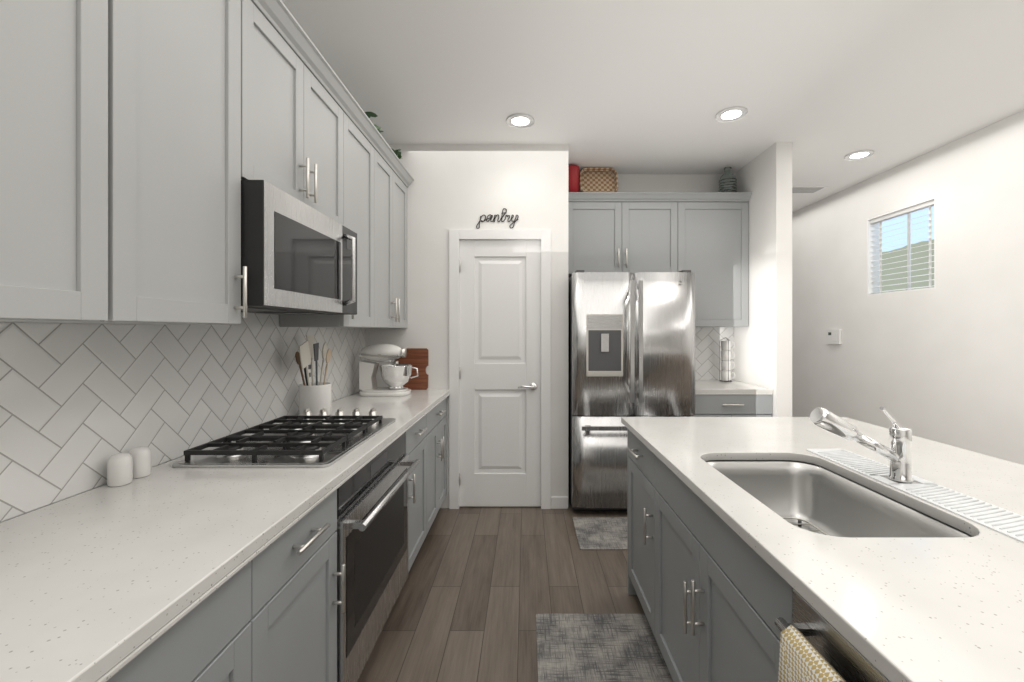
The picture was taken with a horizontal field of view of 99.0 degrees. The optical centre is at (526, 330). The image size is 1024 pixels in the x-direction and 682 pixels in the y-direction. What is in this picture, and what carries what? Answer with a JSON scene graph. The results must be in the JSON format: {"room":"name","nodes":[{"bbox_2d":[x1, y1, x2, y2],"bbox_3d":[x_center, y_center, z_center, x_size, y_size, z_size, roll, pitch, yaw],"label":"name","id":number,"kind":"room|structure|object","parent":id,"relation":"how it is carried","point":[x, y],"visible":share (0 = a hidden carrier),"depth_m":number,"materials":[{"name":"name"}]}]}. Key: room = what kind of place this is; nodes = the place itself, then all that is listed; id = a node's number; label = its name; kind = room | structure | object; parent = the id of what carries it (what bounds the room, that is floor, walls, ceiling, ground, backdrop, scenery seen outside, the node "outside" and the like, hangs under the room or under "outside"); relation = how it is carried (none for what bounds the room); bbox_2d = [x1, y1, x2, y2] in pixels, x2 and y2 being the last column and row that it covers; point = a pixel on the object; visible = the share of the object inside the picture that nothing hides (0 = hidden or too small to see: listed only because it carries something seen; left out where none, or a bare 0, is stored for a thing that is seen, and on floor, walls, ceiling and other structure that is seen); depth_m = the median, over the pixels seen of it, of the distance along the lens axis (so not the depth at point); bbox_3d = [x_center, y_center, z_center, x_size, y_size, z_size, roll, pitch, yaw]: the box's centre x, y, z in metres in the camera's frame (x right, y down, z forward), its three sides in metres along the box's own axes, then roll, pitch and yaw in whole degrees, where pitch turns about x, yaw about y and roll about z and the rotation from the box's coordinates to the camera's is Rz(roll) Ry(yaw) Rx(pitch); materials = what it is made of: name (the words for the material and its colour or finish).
{"room":"kitchen","nodes":[
{"label":"kitchen","id":0,"kind":"room"},
{"bbox_2d":[0,315,354,522],"bbox_3d":[-1.290,-0.035,1.300,0.120,2.770,9.000,0,0,0],"label":"wall","id":1,"kind":"structure","parent":0,"point":[106,483],"depth_m":1.19,"materials":[{"name":"paint"}]},
{"bbox_2d":[0,0,147,324],"bbox_3d":[-1.064,-0.588,0.716,0.317,1.134,0.600,0,0,0],"label":"upper cabinet","id":2,"kind":"object","parent":1,"relation":"attached to","point":[140,140],"depth_m":0.88,"materials":[{"name":"grey wood"}]},
{"bbox_2d":[0,312,365,521],"bbox_3d":[-1.226,0.097,1.364,0.006,0.694,3.928,0,0,0],"label":"backsplash","id":3,"kind":"structure","parent":1,"relation":"attached to","point":[80,404],"depth_m":1.35,"materials":[{"name":"tile"}]},
{"bbox_2d":[305,363,311,382],"bbox_3d":[-1.220,0.233,2.455,0.006,0.115,0.070,0,0,0],"label":"outlet","id":4,"kind":"object","parent":3,"relation":"attached to","point":[309,367],"visible":0.35,"depth_m":2.46,"materials":[{"name":"white plastic"}]},
{"bbox_2d":[148,0,259,324],"bbox_3d":[-1.064,-0.588,1.171,0.317,1.134,0.563,0,0,0],"label":"upper cabinet","id":5,"kind":"object","parent":1,"relation":"attached to","point":[204,55],"depth_m":1.23,"materials":[{"name":"grey wood"}]},
{"bbox_2d":[260,0,347,227],"bbox_3d":[-1.064,-0.823,1.779,0.317,0.664,0.771,0,0,0],"label":"upper cabinet","id":6,"kind":"object","parent":1,"relation":"attached to","point":[304,111],"depth_m":1.74,"materials":[{"name":"grey wood"}]},
{"bbox_2d":[241,180,356,314],"bbox_3d":[-1.004,-0.279,1.778,0.435,0.406,0.768,0,0,0],"label":"microwave","id":7,"kind":"object","parent":6,"relation":"attached to","point":[298,257],"visible":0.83,"depth_m":1.57,"materials":[{"name":"silver metal"}]},
{"bbox_2d":[280,100,379,327],"bbox_3d":[-1.064,-0.588,2.383,0.317,1.134,0.555,0,0,0],"label":"upper cabinet","id":8,"kind":"object","parent":1,"relation":"attached to","point":[363,144],"depth_m":2.44,"materials":[{"name":"grey wood"}]},
{"bbox_2d":[365,112,401,158],"bbox_3d":[-0.968,-1.195,2.700,0.279,0.070,1.102,0,0,0],"label":"garland","id":9,"kind":"object","parent":8,"relation":"on","point":[396,152],"visible":0.21,"depth_m":2.60,"materials":[{"name":"green plant"}]},
{"bbox_2d":[380,140,407,327],"bbox_3d":[-1.064,-0.588,2.934,0.317,1.134,0.787,0,0,0],"label":"upper cabinet","id":10,"kind":"object","parent":1,"relation":"attached to","point":[393,178],"depth_m":2.96,"materials":[{"name":"grey wood"}]},
{"bbox_2d":[366,144,567,507],"bbox_3d":[-0.455,-0.035,3.390,1.550,2.770,0.120,0,0,0],"label":"wall","id":11,"kind":"structure","parent":0,"point":[458,186],"depth_m":3.33,"materials":[{"name":"paint"}]},
{"bbox_2d":[476,208,518,228],"bbox_3d":[-0.221,-0.854,3.324,0.324,0.157,0.006,0,0,0],"label":"sign","id":12,"kind":"object","parent":11,"relation":"attached to","point":[491,216],"visible":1,"depth_m":3.32,"materials":[{"name":"grey metal"}]},
{"bbox_2d":[459,240,540,505],"bbox_3d":[-0.200,0.323,3.329,0.624,2.039,0.092,0,0,0],"label":"pantry door","id":13,"kind":"structure","parent":11,"relation":"in","point":[499,372],"depth_m":3.34,"materials":[{"name":"white wood"}]},
{"bbox_2d":[449,229,550,508],"bbox_3d":[-0.200,0.290,3.376,0.770,2.120,0.128,0,0,0],"label":"door frame","id":14,"kind":"structure","parent":11,"relation":"attached to","point":[457,235],"depth_m":3.31,"materials":[{"name":"white wood"}]},
{"bbox_2d":[551,497,567,508],"bbox_3d":[1.694,1.305,4.050,3.013,0.090,3.500,0,0,0],"label":"baseboard","id":15,"kind":"structure","parent":11,"relation":"attached to","point":[559,502],"depth_m":3.32,"materials":[{"name":"white wood"}]},
{"bbox_2d":[357,496,644,681],"bbox_3d":[0.985,1.390,1.300,4.670,0.080,9.240,0,0,0],"label":"floor","id":16,"kind":"structure","parent":0,"point":[483,586],"depth_m":2.25,"materials":[{"name":"brown wood"}]},
{"bbox_2d":[107,538,278,681],"bbox_3d":[-0.912,0.912,0.507,0.614,0.874,1.034,0,0,0],"label":"base cabinet","id":17,"kind":"object","parent":16,"relation":"on","point":[268,613],"depth_m":0.89,"materials":[{"name":"grey wood"}]},
{"bbox_2d":[0,389,449,681],"bbox_3d":[-0.901,0.466,1.364,0.642,0.041,3.928,0,0,0],"label":"countertop","id":18,"kind":"structure","parent":17,"relation":"on","point":[105,583],"depth_m":0.90,"materials":[{"name":"stone"}]},
{"bbox_2d":[107,453,132,486],"bbox_3d":[-1.178,0.400,1.268,0.055,0.089,0.055,0,0,0],"label":"shaker","id":19,"kind":"object","parent":18,"relation":"on","point":[119,469],"visible":0.98,"depth_m":1.25,"materials":[{"name":"white ceramic"}]},
{"bbox_2d":[129,446,151,478],"bbox_3d":[-1.183,0.400,1.338,0.055,0.089,0.055,0,0,0],"label":"shaker","id":20,"kind":"object","parent":18,"relation":"on","point":[142,460],"visible":0.88,"depth_m":1.32,"materials":[{"name":"white ceramic"}]},
{"bbox_2d":[172,408,395,467],"bbox_3d":[-0.905,0.411,1.800,0.520,0.066,0.760,0,0,0],"label":"cooktop","id":21,"kind":"object","parent":18,"relation":"in","point":[306,439],"visible":1,"depth_m":1.61,"materials":[{"name":"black metal"}]},
{"bbox_2d":[295,335,331,415],"bbox_3d":[-1.110,0.234,2.254,0.156,0.421,0.294,0,0,0],"label":"utensil crock","id":22,"kind":"object","parent":18,"relation":"on","point":[315,397],"visible":0.83,"depth_m":2.24,"materials":[{"name":"white ceramic"}]},
{"bbox_2d":[359,344,417,396],"bbox_3d":[-0.960,0.266,3.060,0.410,0.356,0.224,0,0,0],"label":"stand mixer","id":23,"kind":"object","parent":18,"relation":"on","point":[396,376],"visible":1,"depth_m":3.01,"materials":[{"name":"white metal"}]},
{"bbox_2d":[395,348,428,389],"bbox_3d":[-0.870,0.288,3.319,0.250,0.311,0.042,0,0,0],"label":"cutting board","id":24,"kind":"object","parent":18,"relation":"on","point":[418,358],"visible":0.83,"depth_m":3.31,"materials":[{"name":"brown wood"}]},
{"bbox_2d":[279,489,342,681],"bbox_3d":[-0.912,0.912,1.152,0.614,0.874,0.494,0,0,0],"label":"base cabinet","id":25,"kind":"object","parent":16,"relation":"on","point":[308,573],"depth_m":1.23,"materials":[{"name":"grey wood"}]},
{"bbox_2d":[343,411,430,601],"bbox_3d":[-0.912,0.912,2.455,0.614,0.874,0.509,0,0,0],"label":"base cabinet","id":26,"kind":"object","parent":16,"relation":"on","point":[418,437],"depth_m":2.48,"materials":[{"name":"grey wood"}]},
{"bbox_2d":[335,433,419,681],"bbox_3d":[-0.854,0.861,1.800,0.652,0.768,0.796,0,0,0],"label":"oven","id":27,"kind":"object","parent":26,"relation":"in","point":[372,525],"visible":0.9,"depth_m":1.65,"materials":[{"name":"silver"}]},
{"bbox_2d":[431,398,446,524],"bbox_3d":[-0.912,0.912,2.959,0.614,0.874,0.738,0,0,0],"label":"base cabinet","id":28,"kind":"object","parent":16,"relation":"on","point":[439,413],"depth_m":3.01,"materials":[{"name":"grey wood"}]},
{"bbox_2d":[572,517,626,549],"bbox_3d":[0.755,1.346,2.920,0.850,0.008,0.460,0,0,0],"label":"rug","id":29,"kind":"object","parent":16,"relation":"on","point":[601,533],"visible":0.45,"depth_m":2.91,"materials":[{"name":"grey fabric"}]},
{"bbox_2d":[536,614,672,681],"bbox_3d":[0.310,1.346,1.347,0.530,0.008,1.455,0,0,0],"label":"rug","id":30,"kind":"object","parent":16,"relation":"on","point":[598,648],"visible":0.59,"depth_m":1.84,"materials":[{"name":"grey fabric"}]},
{"bbox_2d":[568,270,695,510],"bbox_3d":[0.785,0.453,3.518,0.896,1.795,0.824,0,0,0],"label":"fridge","id":31,"kind":"object","parent":16,"relation":"on","point":[631,344],"visible":0.81,"depth_m":3.17,"materials":[{"name":"grey metal"}]},
{"bbox_2d":[694,395,771,416],"bbox_3d":[1.563,0.912,3.632,0.625,0.874,0.670,0,0,0],"label":"base cabinet","id":32,"kind":"object","parent":16,"relation":"on","point":[733,405],"visible":0.23,"depth_m":3.33,"materials":[{"name":"grey wood"}]},
{"bbox_2d":[695,380,772,394],"bbox_3d":[1.562,0.466,3.646,0.633,0.041,0.632,0,0,0],"label":"countertop","id":33,"kind":"structure","parent":32,"relation":"on","point":[714,387],"depth_m":3.38,"materials":[{"name":"stone"}]},
{"bbox_2d":[719,337,734,381],"bbox_3d":[1.771,0.250,3.860,0.128,0.387,0.106,0,0,0],"label":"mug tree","id":34,"kind":"object","parent":33,"relation":"on","point":[726,362],"visible":1,"depth_m":3.83,"materials":[{"name":"silver ceramic"}]},
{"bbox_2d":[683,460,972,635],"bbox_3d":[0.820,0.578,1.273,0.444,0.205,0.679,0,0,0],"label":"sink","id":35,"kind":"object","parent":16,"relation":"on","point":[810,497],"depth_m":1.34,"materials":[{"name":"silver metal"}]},
{"bbox_2d":[621,417,1023,681],"bbox_3d":[1.070,0.460,0.833,1.160,0.030,2.865,0,0,0],"label":"countertop","id":36,"kind":"structure","parent":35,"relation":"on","point":[920,609],"depth_m":0.87,"materials":[{"name":"stone"}]},
{"bbox_2d":[810,406,912,482],"bbox_3d":[0.996,0.328,1.282,0.291,0.227,0.094,0,0,0],"label":"faucet","id":37,"kind":"object","parent":36,"relation":"on","point":[897,454],"visible":1,"depth_m":1.28,"materials":[{"name":"silver metal"}]},
{"bbox_2d":[806,449,1023,542],"bbox_3d":[1.113,0.442,1.272,0.143,0.006,0.735,0,0,0],"label":"mat","id":38,"kind":"object","parent":36,"relation":"on","point":[1008,523],"visible":0.92,"depth_m":1.16,"materials":[{"name":"white plastic"}]},
{"bbox_2d":[775,589,889,681],"bbox_3d":[0.795,0.862,0.550,0.689,0.767,0.604,0,0,0],"label":"dishwasher","id":39,"kind":"object","parent":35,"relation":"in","point":[815,646],"visible":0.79,"depth_m":0.74,"materials":[{"name":"silver metal"}]},
{"bbox_2d":[777,624,856,681],"bbox_3d":[0.477,0.715,0.728,0.052,0.370,0.125,0,0,0],"label":"towel","id":40,"kind":"object","parent":39,"relation":"hanging from","point":[799,660],"depth_m":0.74,"materials":[{"name":"fabric"}]},
{"bbox_2d":[568,174,722,278],"bbox_3d":[1.100,-0.035,4.030,1.800,2.770,0.120,0,0,0],"label":"wall","id":41,"kind":"structure","parent":0,"point":[668,183],"depth_m":3.97,"materials":[{"name":"paint"}]},
{"bbox_2d":[568,192,679,277],"bbox_3d":[0.806,-0.818,3.829,0.942,0.675,0.278,0,0,0],"label":"upper cabinet","id":42,"kind":"object","parent":41,"relation":"attached to","point":[632,232],"depth_m":3.70,"materials":[{"name":"grey wood"}]},
{"bbox_2d":[568,165,578,191],"bbox_3d":[0.395,-1.280,3.745,0.116,0.250,0.116,0,0,0],"label":"canister","id":43,"kind":"object","parent":42,"relation":"on","point":[573,178],"visible":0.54,"depth_m":3.69,"materials":[{"name":"red"}]},
{"bbox_2d":[579,167,617,191],"bbox_3d":[0.620,-1.283,3.756,0.324,0.259,0.127,0,0,0],"label":"basket tray","id":44,"kind":"object","parent":42,"relation":"on","point":[597,181],"visible":0.85,"depth_m":3.78,"materials":[{"name":"wicker"}]},
{"bbox_2d":[695,327,733,379],"bbox_3d":[1.562,0.205,3.966,0.633,0.479,0.007,0,0,0],"label":"backsplash","id":45,"kind":"structure","parent":41,"relation":"attached to","point":[708,340],"depth_m":3.96,"materials":[{"name":"tile"}]},
{"bbox_2d":[680,192,751,326],"bbox_3d":[1.547,-0.595,3.829,0.657,1.120,0.278,0,0,0],"label":"upper cabinet","id":46,"kind":"object","parent":41,"relation":"attached to","point":[703,236],"depth_m":3.70,"materials":[{"name":"grey wood"}]},
{"bbox_2d":[718,166,736,191],"bbox_3d":[1.735,-1.286,3.770,0.146,0.260,0.146,0,0,0],"label":"glass bottle","id":47,"kind":"object","parent":46,"relation":"on","point":[727,182],"visible":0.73,"depth_m":3.72,"materials":[{"name":"grey glass"}]},
{"bbox_2d":[282,0,1023,212],"bbox_3d":[0.985,-1.460,1.300,4.670,0.080,9.240,0,0,0],"label":"ceiling","id":48,"kind":"structure","parent":0,"point":[825,87],"depth_m":2.43,"materials":[{"name":"white paint"}]},
{"bbox_2d":[506,113,534,128],"bbox_3d":[-0.040,-1.414,2.950,0.189,0.011,0.189,0,0,-6],"label":"recessed light","id":49,"kind":"object","parent":48,"relation":"in","point":[522,121],"depth_m":2.95,"materials":[{"name":"white"}]},
{"bbox_2d":[716,106,747,121],"bbox_3d":[1.340,-1.414,2.860,0.189,0.011,0.189,0,0,-24],"label":"recessed light","id":50,"kind":"object","parent":48,"relation":"in","point":[730,114],"depth_m":2.85,"materials":[{"name":"white"}]},
{"bbox_2d":[792,186,827,192],"bbox_3d":[2.780,-1.415,4.390,0.360,0.009,0.200,0,0,0],"label":"ceiling vent","id":51,"kind":"object","parent":48,"relation":"in","point":[805,189],"visible":0.73,"depth_m":4.36,"materials":[{"name":"white metal"}]},
{"bbox_2d":[845,150,873,160],"bbox_3d":[2.680,-1.414,3.520,0.189,0.011,0.189,0,0,-6],"label":"recessed light","id":52,"kind":"object","parent":48,"relation":"in","point":[861,154],"depth_m":3.52,"materials":[{"name":"white"}]},
{"bbox_2d":[734,142,791,416],"bbox_3d":[1.940,-0.035,3.630,0.120,2.770,0.680,0,0,0],"label":"wall","id":53,"kind":"structure","parent":0,"point":[763,348],"depth_m":3.38,"materials":[{"name":"paint"}]},
{"bbox_2d":[792,110,1023,464],"bbox_3d":[3.260,-0.035,1.300,0.120,2.770,9.000,0,0,0],"label":"wall","id":54,"kind":"structure","parent":0,"point":[943,362],"depth_m":3.42,"materials":[{"name":"paint"}]},
{"bbox_2d":[826,329,840,343],"bbox_3d":[3.186,0.060,4.535,0.025,0.150,0.190,0,0,0],"label":"thermostat","id":55,"kind":"object","parent":54,"relation":"attached to","point":[833,336],"visible":1,"depth_m":4.52,"materials":[{"name":"white plastic"}]},
{"bbox_2d":[867,197,935,295],"bbox_3d":[3.259,-0.690,3.765,0.118,0.720,0.689,0,0,0],"label":"window","id":56,"kind":"structure","parent":54,"relation":"in","point":[871,243],"depth_m":4.10,"materials":[{"name":"white"}]},
{"bbox_2d":[870,200,933,292],"bbox_3d":[3.248,-0.694,3.765,0.055,0.688,0.662,0,0,0],"label":"window blinds","id":57,"kind":"object","parent":56,"relation":"attached to","point":[894,215],"visible":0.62,"depth_m":3.71,"materials":[{"name":"white plastic"}]},
{"label":"outside","id":58,"kind":"structure","parent":0,"visible":0},
{"bbox_2d":[882,206,933,292],"bbox_3d":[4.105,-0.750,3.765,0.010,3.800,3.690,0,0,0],"label":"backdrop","id":59,"kind":"structure","parent":58,"point":[916,238],"depth_m":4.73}
]}

